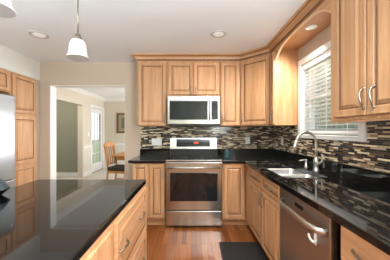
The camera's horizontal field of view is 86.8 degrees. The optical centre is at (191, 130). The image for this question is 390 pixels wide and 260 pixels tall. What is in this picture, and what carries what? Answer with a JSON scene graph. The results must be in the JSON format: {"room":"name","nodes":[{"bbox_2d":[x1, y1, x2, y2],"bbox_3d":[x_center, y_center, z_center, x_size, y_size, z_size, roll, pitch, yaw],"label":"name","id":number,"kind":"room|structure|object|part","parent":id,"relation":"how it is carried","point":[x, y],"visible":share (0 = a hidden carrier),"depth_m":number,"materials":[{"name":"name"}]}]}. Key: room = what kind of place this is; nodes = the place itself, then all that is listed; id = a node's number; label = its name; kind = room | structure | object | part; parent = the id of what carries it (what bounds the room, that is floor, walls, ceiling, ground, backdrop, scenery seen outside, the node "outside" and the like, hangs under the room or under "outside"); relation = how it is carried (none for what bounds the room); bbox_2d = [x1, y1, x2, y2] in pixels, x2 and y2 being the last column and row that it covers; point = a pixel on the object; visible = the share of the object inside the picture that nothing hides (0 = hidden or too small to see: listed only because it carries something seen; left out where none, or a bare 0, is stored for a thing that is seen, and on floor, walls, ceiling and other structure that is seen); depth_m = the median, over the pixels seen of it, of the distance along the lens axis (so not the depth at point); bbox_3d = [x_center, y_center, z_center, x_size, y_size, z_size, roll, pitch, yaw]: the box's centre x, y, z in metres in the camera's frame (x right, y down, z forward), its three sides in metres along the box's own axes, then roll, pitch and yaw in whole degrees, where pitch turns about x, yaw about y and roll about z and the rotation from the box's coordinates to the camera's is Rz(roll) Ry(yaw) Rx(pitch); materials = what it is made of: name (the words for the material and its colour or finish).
{"room":"kitchen","nodes":[
{"label":"kitchen","id":0,"kind":"room"},
{"bbox_2d":[0,44,39,179],"bbox_3d":[-2.860,0.085,0.700,0.720,2.440,5.400,0,0,0],"label":"wall","id":1,"kind":"structure","parent":0,"point":[11,60],"depth_m":3.16,"materials":[{"name":"white paint"}]},
{"bbox_2d":[0,68,9,92],"bbox_3d":[-2.789,-0.675,2.365,0.622,0.300,0.940,0,0,0],"label":"upper cabinet","id":2,"kind":"object","parent":1,"relation":"attached to","point":[4,74],"visible":1,"depth_m":2.75,"materials":[{"name":"brown wood"}]},
{"bbox_2d":[56,100,77,171],"bbox_3d":[-3.900,0.085,4.975,1.400,2.440,2.150,0,0,0],"label":"wall","id":3,"kind":"structure","parent":0,"point":[66,113],"depth_m":5.95,"materials":[{"name":"green paint"}]},
{"bbox_2d":[56,172,77,175],"bbox_3d":[-3.850,1.250,5.942,1.300,0.110,0.015,0,0,0],"label":"baseboard","id":4,"kind":"structure","parent":3,"relation":"attached to","point":[57,173],"depth_m":5.94,"materials":[{"name":"white paint"}]},
{"bbox_2d":[56,88,103,176],"bbox_3d":[-3.130,0.085,5.369,0.140,2.440,3.663,0,0,0],"label":"wall","id":5,"kind":"structure","parent":0,"point":[83,101],"depth_m":5.79,"materials":[{"name":"beige paint"}]},
{"bbox_2d":[83,170,90,176],"bbox_3d":[-3.053,1.240,4.888,0.015,0.130,2.703,0,0,0],"label":"baseboard","id":6,"kind":"structure","parent":5,"relation":"attached to","point":[86,173],"depth_m":6.00,"materials":[{"name":"white paint"}]},
{"bbox_2d":[90,105,103,173],"bbox_3d":[-3.086,0.255,6.710,0.148,2.100,0.960,0,0,0],"label":"door","id":7,"kind":"structure","parent":5,"relation":"in","point":[95,167],"depth_m":6.77,"materials":[{"name":"white paint"}]},
{"bbox_2d":[104,101,124,142],"bbox_3d":[-0.850,0.085,7.250,4.700,2.440,0.100,0,0,0],"label":"wall","id":8,"kind":"structure","parent":0,"point":[111,108],"depth_m":7.20,"materials":[{"name":"beige paint"}]},
{"bbox_2d":[83,145,124,172],"bbox_3d":[-0.879,0.835,6.495,4.359,0.680,1.409,0,0,0],"label":"wainscoting","id":9,"kind":"structure","parent":8,"relation":"attached to","point":[118,148],"depth_m":6.23,"materials":[{"name":"beige paint"}]},
{"bbox_2d":[83,143,124,148],"bbox_3d":[-0.880,0.460,6.495,4.360,0.070,1.410,0,0,0],"label":"trim","id":10,"kind":"structure","parent":8,"relation":"attached to","point":[87,146],"depth_m":7.17,"materials":[{"name":"white paint"}]},
{"bbox_2d":[117,113,124,132],"bbox_3d":[-2.280,-0.275,7.184,0.660,0.700,0.030,0,0,0],"label":"picture frame","id":11,"kind":"object","parent":8,"relation":"attached to","point":[120,116],"visible":0.45,"depth_m":7.19,"materials":[{"name":"brown wood"}]},
{"bbox_2d":[119,115,124,130],"bbox_3d":[-2.280,-0.275,7.191,0.520,0.560,0.012,0,0,0],"label":"print","id":12,"kind":"object","parent":11,"relation":"attached to","point":[121,117],"depth_m":7.19,"materials":[{"name":"beige paper"}]},
{"bbox_2d":[40,62,216,178],"bbox_3d":[-0.870,0.085,3.469,4.460,2.440,0.137,0,0,0],"label":"wall","id":13,"kind":"structure","parent":0,"point":[51,73],"depth_m":3.40,"materials":[{"name":"beige paint"}]},
{"bbox_2d":[50,85,124,178],"bbox_3d":[-1.716,0.277,3.469,1.238,2.057,0.145,0,0,0],"label":"trim","id":14,"kind":"structure","parent":13,"relation":"attached to","point":[52,87],"depth_m":3.45,"materials":[{"name":"white paint"}]},
{"bbox_2d":[66,88,124,100],"bbox_3d":[-0.880,-1.085,5.369,4.360,0.100,3.663,0,0,0],"label":"trim","id":15,"kind":"structure","parent":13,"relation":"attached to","point":[78,90],"depth_m":6.37,"materials":[{"name":"white paint"}]},
{"bbox_2d":[137,61,168,126],"bbox_3d":[-0.585,-0.560,3.209,0.444,0.974,0.372,0,0,0],"label":"upper cabinet","id":16,"kind":"object","parent":13,"relation":"attached to","point":[152,99],"visible":0.99,"depth_m":3.05,"materials":[{"name":"brown wood"}]},
{"bbox_2d":[167,61,219,96],"bbox_3d":[0.030,-0.778,3.209,0.784,0.537,0.372,0,0,0],"label":"upper cabinet","id":17,"kind":"object","parent":13,"relation":"attached to","point":[184,78],"visible":0.99,"depth_m":3.05,"materials":[{"name":"brown wood"}]},
{"bbox_3d":[-0.160,-0.779,3.063,0.371,0.478,0.020,0,0,0],"label":"door","id":18,"kind":"part","parent":17,"relation":"part of","materials":[{"name":"brown wood"}]},
{"bbox_2d":[168,96,219,125],"bbox_3d":[0.031,-0.292,3.167,0.758,0.428,0.443,0,0,0],"label":"microwave","id":19,"kind":"object","parent":17,"relation":"attached to","point":[182,110],"visible":1,"depth_m":2.98,"materials":[{"name":"silver metal"}]},
{"bbox_3d":[0.264,-0.300,2.968,0.020,0.313,0.046,0,0,0],"label":"handle","id":20,"kind":"part","parent":19,"relation":"part of","materials":[{"name":"silver metal"}]},
{"bbox_3d":[0.336,-0.301,2.987,0.096,0.277,0.003,0,0,0],"label":"control panel","id":21,"kind":"part","parent":19,"relation":"part of","materials":[{"name":"black glass"}]},
{"bbox_3d":[0.220,-0.779,3.063,0.371,0.478,0.020,0,0,0],"label":"door","id":22,"kind":"part","parent":17,"relation":"part of","materials":[{"name":"brown wood"}]},
{"bbox_2d":[141,127,273,148],"bbox_3d":[0.257,0.167,3.394,2.187,0.477,0.009,0,0,0],"label":"tile backsplash","id":23,"kind":"structure","parent":13,"relation":"attached to","point":[230,137],"depth_m":3.39,"materials":[{"name":"tile"}]},
{"bbox_2d":[152,138,161,144],"bbox_3d":[-0.572,0.180,3.385,0.165,0.116,0.009,0,0,0],"label":"light switch","id":24,"kind":"object","parent":23,"relation":"attached to","point":[155,141],"visible":1,"depth_m":3.38,"materials":[{"name":"white plastic"}]},
{"bbox_2d":[245,137,249,143],"bbox_3d":[0.925,0.155,3.385,0.075,0.116,0.009,0,0,0],"label":"wall outlet","id":25,"kind":"object","parent":23,"relation":"attached to","point":[247,139],"visible":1,"depth_m":3.38,"materials":[{"name":"white plastic"}]},
{"bbox_2d":[217,61,239,126],"bbox_3d":[0.576,-0.560,3.209,0.303,0.974,0.372,0,0,0],"label":"upper cabinet","id":26,"kind":"object","parent":13,"relation":"attached to","point":[229,70],"visible":0.97,"depth_m":3.05,"materials":[{"name":"brown wood"}]},
{"bbox_2d":[0,0,305,97],"bbox_3d":[-1.550,-1.185,2.600,6.100,0.100,9.400,0,0,0],"label":"ceiling","id":27,"kind":"structure","parent":0,"point":[111,30],"depth_m":2.24,"materials":[{"name":"white paint"}]},
{"bbox_2d":[0,0,16,17],"bbox_3d":[-0.915,-0.850,0.950,0.165,0.570,0.165,0,0,0],"label":"pendant lamp","id":28,"kind":"object","parent":27,"relation":"hanging from","point":[6,9],"visible":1,"depth_m":0.97,"materials":[{"name":"white glass"}]},
{"bbox_2d":[28,31,48,38],"bbox_3d":[-1.800,-1.131,2.430,0.200,0.006,0.200,0,0,0],"label":"recessed light","id":29,"kind":"object","parent":27,"relation":"in","point":[37,34],"visible":1,"depth_m":2.42,"materials":[{"name":"grey glass"}]},
{"bbox_2d":[66,0,89,61],"bbox_3d":[-0.882,-0.850,1.600,0.165,0.570,0.165,0,0,0],"label":"pendant lamp","id":30,"kind":"object","parent":27,"relation":"hanging from","point":[77,48],"visible":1,"depth_m":1.56,"materials":[{"name":"white glass"}]},
{"bbox_3d":[-0.882,-0.937,1.600,0.010,0.359,0.010,0,0,0],"label":"rod","id":31,"kind":"part","parent":30,"relation":"part of","materials":[{"name":"grey metal"}]},
{"bbox_3d":[-0.882,-0.640,1.600,0.165,0.150,0.165,0,0,0],"label":"lamp shade","id":32,"kind":"part","parent":30,"relation":"part of","materials":[{"name":"white glass"}]},
{"bbox_2d":[211,30,225,37],"bbox_3d":[0.316,-1.131,2.410,0.180,0.006,0.180,0,0,0],"label":"recessed light","id":33,"kind":"object","parent":27,"relation":"in","point":[219,33],"visible":1,"depth_m":2.41,"materials":[{"name":"grey"}]},
{"bbox_2d":[56,168,269,259],"bbox_3d":[-1.550,1.355,2.600,6.100,0.100,9.400,0,0,0],"label":"floor","id":34,"kind":"structure","parent":0,"point":[164,242],"depth_m":2.50,"materials":[{"name":"brown wood"}]},
{"bbox_2d":[0,93,14,187],"bbox_3d":[-2.722,0.398,2.365,0.756,1.755,0.906,0,0,0],"label":"refrigerator","id":35,"kind":"object","parent":34,"relation":"on","point":[7,102],"visible":0.73,"depth_m":2.70,"materials":[{"name":"grey metal"}]},
{"bbox_3d":[-2.439,0.950,2.365,0.062,0.590,0.906,0,0,0],"label":"freezer drawer","id":36,"kind":"part","parent":35,"relation":"part of","materials":[{"name":"silver metal"}]},
{"bbox_2d":[2,71,35,186],"bbox_3d":[-2.789,0.240,3.075,0.622,2.130,0.470,0,0,0],"label":"pantry cabinet","id":37,"kind":"object","parent":34,"relation":"on","point":[23,88],"visible":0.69,"depth_m":3.06,"materials":[{"name":"brown wood"}]},
{"bbox_3d":[-2.489,-0.533,3.075,0.020,0.547,0.430,0,0,0],"label":"door","id":38,"kind":"part","parent":37,"relation":"part of","materials":[{"name":"brown wood"}]},
{"bbox_3d":[-2.489,0.850,3.075,0.020,0.660,0.430,0,0,0],"label":"door","id":39,"kind":"part","parent":37,"relation":"part of","materials":[{"name":"brown wood"}]},
{"bbox_3d":[-2.489,0.130,3.075,0.020,0.700,0.430,0,0,0],"label":"door","id":40,"kind":"part","parent":37,"relation":"part of","materials":[{"name":"brown wood"}]},
{"bbox_2d":[80,185,146,259],"bbox_3d":[-0.846,0.888,0.927,0.973,0.834,1.795,0,0,0],"label":"base cabinet","id":41,"kind":"object","parent":34,"relation":"on","point":[125,238],"visible":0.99,"depth_m":1.26,"materials":[{"name":"brown wood"}]},
{"bbox_2d":[0,179,145,259],"bbox_3d":[-0.884,0.450,0.943,0.961,0.040,1.785,0,0,0],"label":"countertop","id":42,"kind":"structure","parent":41,"relation":"on","point":[41,219],"depth_m":1.07,"materials":[{"name":"black stone"}]},
{"bbox_2d":[0,179,10,194],"bbox_3d":[-1.315,0.359,1.360,0.187,0.143,0.187,0,0,0],"label":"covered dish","id":43,"kind":"object","parent":42,"relation":"on","point":[4,186],"visible":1,"depth_m":1.36,"materials":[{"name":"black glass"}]},
{"bbox_3d":[-0.401,0.835,0.730,0.020,0.690,0.600,0,0,0],"label":"door","id":44,"kind":"part","parent":41,"relation":"part of","materials":[{"name":"brown wood"}]},
{"bbox_3d":[-0.375,0.655,1.180,0.031,0.023,0.141,0,0,0],"label":"handle","id":45,"kind":"part","parent":41,"relation":"part of","materials":[{"name":"grey metal"}]},
{"bbox_3d":[-0.401,0.668,1.442,0.020,0.363,0.715,0,0,0],"label":"drawer","id":46,"kind":"part","parent":41,"relation":"part of","materials":[{"name":"brown wood"}]},
{"bbox_3d":[-0.401,1.022,1.442,0.020,0.315,0.715,0,0,0],"label":"drawer","id":47,"kind":"part","parent":41,"relation":"part of","materials":[{"name":"brown wood"}]},
{"bbox_2d":[103,142,124,178],"bbox_3d":[-1.663,0.781,4.729,0.532,1.053,0.440,0,0,10],"label":"dining chair","id":48,"kind":"object","parent":34,"relation":"on","point":[116,169],"visible":0.7,"depth_m":4.64,"materials":[{"name":"brown wood"}]},
{"bbox_3d":[-1.893,0.815,4.581,0.129,0.986,0.048,0,0,10],"label":"leg","id":49,"kind":"part","parent":48,"relation":"part of","materials":[{"name":"brown wood"}]},
{"bbox_3d":[-1.906,0.315,4.771,0.024,0.119,0.419,0,0,10],"label":"rail","id":50,"kind":"part","parent":48,"relation":"part of","materials":[{"name":"brown wood"}]},
{"bbox_3d":[-1.830,0.815,4.946,0.129,0.986,0.048,0,0,10],"label":"leg","id":51,"kind":"part","parent":48,"relation":"part of","materials":[{"name":"brown wood"}]},
{"bbox_3d":[-1.610,0.905,4.720,0.400,0.059,0.400,0,0,10],"label":"seat frame","id":52,"kind":"part","parent":48,"relation":"part of","materials":[{"name":"brown wood"}]},
{"bbox_3d":[-1.615,0.840,4.721,0.430,0.070,0.440,0,0,10],"label":"seat","id":53,"kind":"part","parent":48,"relation":"part of","materials":[{"name":"grey fabric"}]},
{"bbox_2d":[112,151,124,159],"bbox_3d":[-1.110,0.927,5.110,1.400,0.755,0.960,0,0,0],"label":"dining table","id":54,"kind":"object","parent":34,"relation":"on","point":[120,156],"visible":0.16,"depth_m":4.71,"materials":[{"name":"brown wood"}]},
{"bbox_2d":[133,162,165,224],"bbox_3d":[-0.579,0.869,3.064,0.437,0.872,0.653,0,0,0],"label":"base cabinet","id":55,"kind":"object","parent":34,"relation":"on","point":[154,174],"visible":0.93,"depth_m":2.77,"materials":[{"name":"brown wood"}]},
{"bbox_2d":[128,149,169,162],"bbox_3d":[-0.601,0.360,3.074,0.489,0.142,0.651,0,0,0],"label":"countertop","id":56,"kind":"structure","parent":55,"relation":"on","point":[146,155],"depth_m":3.16,"materials":[{"name":"black stone"}]},
{"bbox_3d":[-0.468,0.812,2.779,0.199,0.725,0.020,0,0,0],"label":"door","id":57,"kind":"part","parent":55,"relation":"part of","materials":[{"name":"brown wood"}]},
{"bbox_2d":[166,138,221,225],"bbox_3d":[0.031,0.708,3.047,0.760,1.195,0.680,0,0,0],"label":"range","id":58,"kind":"object","parent":34,"relation":"on","point":[193,165],"visible":1,"depth_m":2.76,"materials":[{"name":"silver metal"}]},
{"bbox_3d":[0.029,0.194,3.343,0.545,0.122,0.024,0,0,0],"label":"control panel","id":59,"kind":"part","parent":58,"relation":"part of","materials":[{"name":"black glass"}]},
{"bbox_3d":[0.031,1.171,2.780,0.754,0.197,0.046,0,0,0],"label":"storage drawer","id":60,"kind":"part","parent":58,"relation":"part of","materials":[{"name":"silver metal"}]},
{"bbox_3d":[0.031,0.740,2.780,0.754,0.640,0.046,0,0,0],"label":"oven door","id":61,"kind":"part","parent":58,"relation":"part of","materials":[{"name":"silver metal"}]},
{"bbox_3d":[0.031,0.490,2.733,0.690,0.024,0.050,0,0,0],"label":"oven handle","id":62,"kind":"part","parent":58,"relation":"part of","materials":[{"name":"silver metal"}]},
{"bbox_2d":[166,155,221,160],"bbox_3d":[0.031,0.398,3.051,0.760,0.021,0.577,0,0,0],"label":"cooktop","id":63,"kind":"object","parent":58,"relation":"in","point":[172,157],"depth_m":2.90,"materials":[{"name":"black glass"}]},
{"bbox_2d":[222,163,248,224],"bbox_3d":[0.611,0.869,3.079,0.392,0.872,0.622,0,0,0],"label":"base cabinet","id":64,"kind":"object","parent":34,"relation":"on","point":[233,174],"visible":0.76,"depth_m":2.77,"materials":[{"name":"brown wood"}]},
{"bbox_3d":[0.574,0.812,2.779,0.274,0.725,0.020,0,0,0],"label":"door","id":65,"kind":"part","parent":64,"relation":"part of","materials":[{"name":"brown wood"}]},
{"bbox_2d":[219,242,268,259],"bbox_3d":[0.545,1.298,1.575,0.460,0.014,1.650,0,0,0],"label":"floor mat","id":66,"kind":"object","parent":34,"relation":"on","point":[229,250],"visible":1,"depth_m":2.21,"materials":[{"name":"black rubber"}]},
{"bbox_2d":[246,166,279,259],"bbox_3d":[1.011,0.869,2.220,0.653,0.872,1.124,0,0,0],"label":"base cabinet","id":67,"kind":"object","parent":34,"relation":"on","point":[262,195],"visible":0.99,"depth_m":2.02,"materials":[{"name":"brown wood"}]},
{"bbox_3d":[0.726,0.518,2.332,0.020,0.143,0.427,0,0,0],"label":"drawer","id":68,"kind":"part","parent":67,"relation":"part of","materials":[{"name":"brown wood"}]},
{"bbox_3d":[0.726,0.892,2.332,0.020,0.575,0.427,0,0,0],"label":"door","id":69,"kind":"part","parent":67,"relation":"part of","materials":[{"name":"brown wood"}]},
{"bbox_3d":[0.726,0.518,1.889,0.020,0.143,0.427,0,0,0],"label":"drawer","id":70,"kind":"part","parent":67,"relation":"part of","materials":[{"name":"brown wood"}]},
{"bbox_3d":[0.726,0.892,1.889,0.020,0.575,0.427,0,0,0],"label":"door","id":71,"kind":"part","parent":67,"relation":"part of","materials":[{"name":"brown wood"}]},
{"bbox_2d":[217,149,389,255],"bbox_3d":[0.888,0.360,1.879,0.941,0.142,3.039,0,0,0],"label":"countertop","id":72,"kind":"structure","parent":67,"relation":"on","point":[356,198],"depth_m":1.43,"materials":[{"name":"black stone"}]},
{"bbox_2d":[225,147,228,157],"bbox_3d":[0.515,0.312,2.990,0.064,0.157,0.064,0,0,0],"label":"glass bottle","id":73,"kind":"object","parent":72,"relation":"on","point":[226,150],"visible":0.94,"depth_m":2.96,"materials":[{"name":"teal glass"}]},
{"bbox_2d":[267,168,316,177],"bbox_3d":[0.975,0.529,2.050,0.414,0.194,0.654,0,0,0],"label":"double sink","id":74,"kind":"object","parent":72,"relation":"in","point":[285,172],"visible":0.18,"depth_m":2.27,"materials":[{"name":"silver metal"}]},
{"bbox_3d":[0.975,0.529,2.213,0.414,0.194,0.327,0,0,0],"label":"bowl","id":75,"kind":"part","parent":74,"relation":"part of","materials":[{"name":"silver metal"}]},
{"bbox_3d":[0.975,0.529,1.887,0.414,0.194,0.327,0,0,0],"label":"bowl","id":76,"kind":"part","parent":74,"relation":"part of","materials":[{"name":"silver metal"}]},
{"bbox_2d":[292,131,323,171],"bbox_3d":[1.121,0.196,2.000,0.269,0.390,0.106,0,0,0],"label":"kitchen faucet","id":77,"kind":"object","parent":72,"relation":"on","point":[316,163],"visible":1,"depth_m":2.01,"materials":[{"name":"silver metal"}]},
{"bbox_3d":[1.125,0.129,2.018,0.218,0.255,0.025,0,0,-1],"label":"spout","id":78,"kind":"part","parent":77,"relation":"part of","materials":[{"name":"silver metal"}]},
{"bbox_2d":[278,187,341,259],"bbox_3d":[0.976,0.871,1.348,0.678,0.868,0.600,0,0,0],"label":"dishwasher","id":79,"kind":"object","parent":34,"relation":"on","point":[298,219],"visible":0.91,"depth_m":1.26,"materials":[{"name":"silver metal"}]},
{"bbox_3d":[0.675,0.530,1.325,0.075,0.039,0.540,0,0,0],"label":"handle","id":80,"kind":"part","parent":79,"relation":"part of","materials":[{"name":"silver metal"}]},
{"bbox_2d":[308,233,316,245],"bbox_3d":[0.691,0.599,1.165,0.030,0.083,0.079,0,0,0],"label":"hook","id":81,"kind":"object","parent":79,"relation":"attached to","point":[314,241],"visible":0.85,"depth_m":1.17,"materials":[{"name":"white plastic"}]},
{"bbox_2d":[341,226,389,259],"bbox_3d":[1.011,0.869,0.705,0.653,0.872,0.600,0,0,0],"label":"base cabinet","id":82,"kind":"object","parent":34,"relation":"on","point":[353,247],"visible":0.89,"depth_m":0.89,"materials":[{"name":"brown wood"}]},
{"bbox_3d":[0.700,0.530,0.850,0.031,0.023,0.141,0,0,0],"label":"handle","id":83,"kind":"part","parent":82,"relation":"part of","materials":[{"name":"grey metal"}]},
{"bbox_2d":[275,24,387,174],"bbox_3d":[1.440,0.085,0.768,0.160,2.440,5.537,0,0,0],"label":"wall","id":84,"kind":"structure","parent":0,"point":[324,36],"depth_m":2.26,"materials":[{"name":"beige paint"}]},
{"bbox_2d":[131,0,323,60],"bbox_3d":[0.454,-1.090,2.481,1.283,0.088,3.145,0,0,-42],"label":"crown molding","id":85,"kind":"structure","parent":84,"relation":"attached to","point":[308,6],"depth_m":2.95,"materials":[{"name":"brown wood"}]},
{"bbox_2d":[236,53,274,126],"bbox_3d":[1.039,-0.560,3.074,0.638,0.974,0.646,0,0,0],"label":"upper cabinet","id":86,"kind":"object","parent":84,"relation":"attached to","point":[254,72],"visible":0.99,"depth_m":2.89,"materials":[{"name":"brown wood"}]},
{"bbox_2d":[270,49,297,125],"bbox_3d":[1.186,-0.560,2.692,0.342,0.974,0.132,0,0,0],"label":"upper cabinet","id":87,"kind":"object","parent":84,"relation":"attached to","point":[283,70],"visible":1,"depth_m":2.63,"materials":[{"name":"brown wood"}]},
{"bbox_3d":[1.056,-0.551,2.692,0.020,0.933,0.116,0,0,0],"label":"door","id":88,"kind":"part","parent":87,"relation":"part of","materials":[{"name":"brown wood"}]},
{"bbox_2d":[274,120,389,172],"bbox_3d":[1.355,0.108,1.875,0.009,0.360,3.029,0,0,0],"label":"tile backsplash","id":89,"kind":"structure","parent":84,"relation":"attached to","point":[374,154],"depth_m":1.74,"materials":[{"name":"tile"}]},
{"bbox_2d":[298,40,367,141],"bbox_3d":[1.424,-0.396,2.095,0.172,0.962,1.014,0,0,0],"label":"window","id":90,"kind":"structure","parent":84,"relation":"in","point":[302,122],"depth_m":2.48,"materials":[{"name":"white paint"}]},
{"bbox_3d":[1.399,0.050,2.095,0.122,0.014,0.870,0,0,0],"label":"sill","id":91,"kind":"part","parent":90,"relation":"part of","materials":[{"name":"white paint"}]},
{"bbox_3d":[1.435,-0.382,2.095,0.150,0.846,0.870,0,0,0],"label":"sash","id":92,"kind":"part","parent":90,"relation":"part of","materials":[{"name":"white paint"}]},
{"bbox_2d":[303,49,357,133],"bbox_3d":[1.389,-0.391,2.095,0.063,0.828,0.840,0,0,0],"label":"blind","id":93,"kind":"object","parent":90,"relation":"attached to","point":[324,58],"visible":0.43,"depth_m":2.22,"materials":[{"name":"white plastic"}]},
{"bbox_3d":[1.395,0.014,2.095,0.048,0.018,0.830,0,0,0],"label":"rail","id":94,"kind":"part","parent":93,"relation":"part of","materials":[{"name":"white plastic"}]},
{"bbox_2d":[331,0,389,122],"bbox_3d":[1.186,-0.553,1.248,0.342,0.988,0.661,0,0,0],"label":"upper cabinet","id":95,"kind":"object","parent":84,"relation":"attached to","point":[360,29],"visible":1,"depth_m":1.28,"materials":[{"name":"brown wood"}]},
{"bbox_2d":[275,0,330,59],"bbox_3d":[1.211,-0.973,2.100,0.292,0.148,1.048,0,0,0],"label":"arched valance","id":96,"kind":"object","parent":95,"relation":"attached to","point":[321,16],"visible":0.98,"depth_m":2.11,"materials":[{"name":"brown wood"}]},
{"bbox_3d":[1.223,-1.044,2.100,0.268,0.007,1.048,0,0,0],"label":"soffit panel","id":97,"kind":"part","parent":96,"relation":"part of","materials":[{"name":"brown wood"}]},
{"bbox_2d":[305,24,317,29],"bbox_3d":[1.200,-1.036,2.060,0.110,0.006,0.110,0,0,0],"label":"recessed light","id":98,"kind":"object","parent":96,"relation":"attached to","point":[313,26],"visible":1,"depth_m":2.06,"materials":[{"name":"white paint"}]},
{"bbox_3d":[1.056,-0.561,1.379,0.020,0.933,0.279,0,0,0],"label":"door","id":99,"kind":"part","parent":95,"relation":"part of","materials":[{"name":"brown wood"}]},
{"bbox_3d":[1.080,-0.066,1.248,0.018,0.014,0.659,0,0,0],"label":"light rail","id":100,"kind":"part","parent":95,"relation":"part of","materials":[{"name":"brown wood"}]},
{"bbox_3d":[1.030,-0.198,1.251,0.031,0.141,0.023,0,0,0],"label":"handle","id":101,"kind":"part","parent":95,"relation":"part of","materials":[{"name":"grey metal"}]},
{"bbox_3d":[1.030,-0.198,1.179,0.031,0.141,0.023,0,0,0],"label":"handle","id":102,"kind":"part","parent":95,"relation":"part of","materials":[{"name":"grey metal"}]},
{"bbox_3d":[1.056,-0.561,1.089,0.020,0.933,0.284,0,0,0],"label":"door","id":103,"kind":"part","parent":95,"relation":"part of","materials":[{"name":"brown wood"}]},
{"label":"outside","id":104,"kind":"structure","parent":0,"visible":0},
{"bbox_2d":[92,140,98,163],"bbox_3d":[0.000,1.730,5.000,60.000,0.050,70.000,0,0,0],"label":"ground","id":105,"kind":"structure","parent":104,"point":[92,140],"depth_m":17.13,"materials":[{"name":"green"}]},
{"bbox_2d":[315,62,357,135],"bbox_3d":[5.801,-1.325,6.936,1.934,6.674,13.401,0,0,0],"label":"hedge","id":106,"kind":"object","parent":105,"relation":"on","point":[329,101],"visible":0.03,"depth_m":7.54,"materials":[{"name":"green plant"}]}
]}

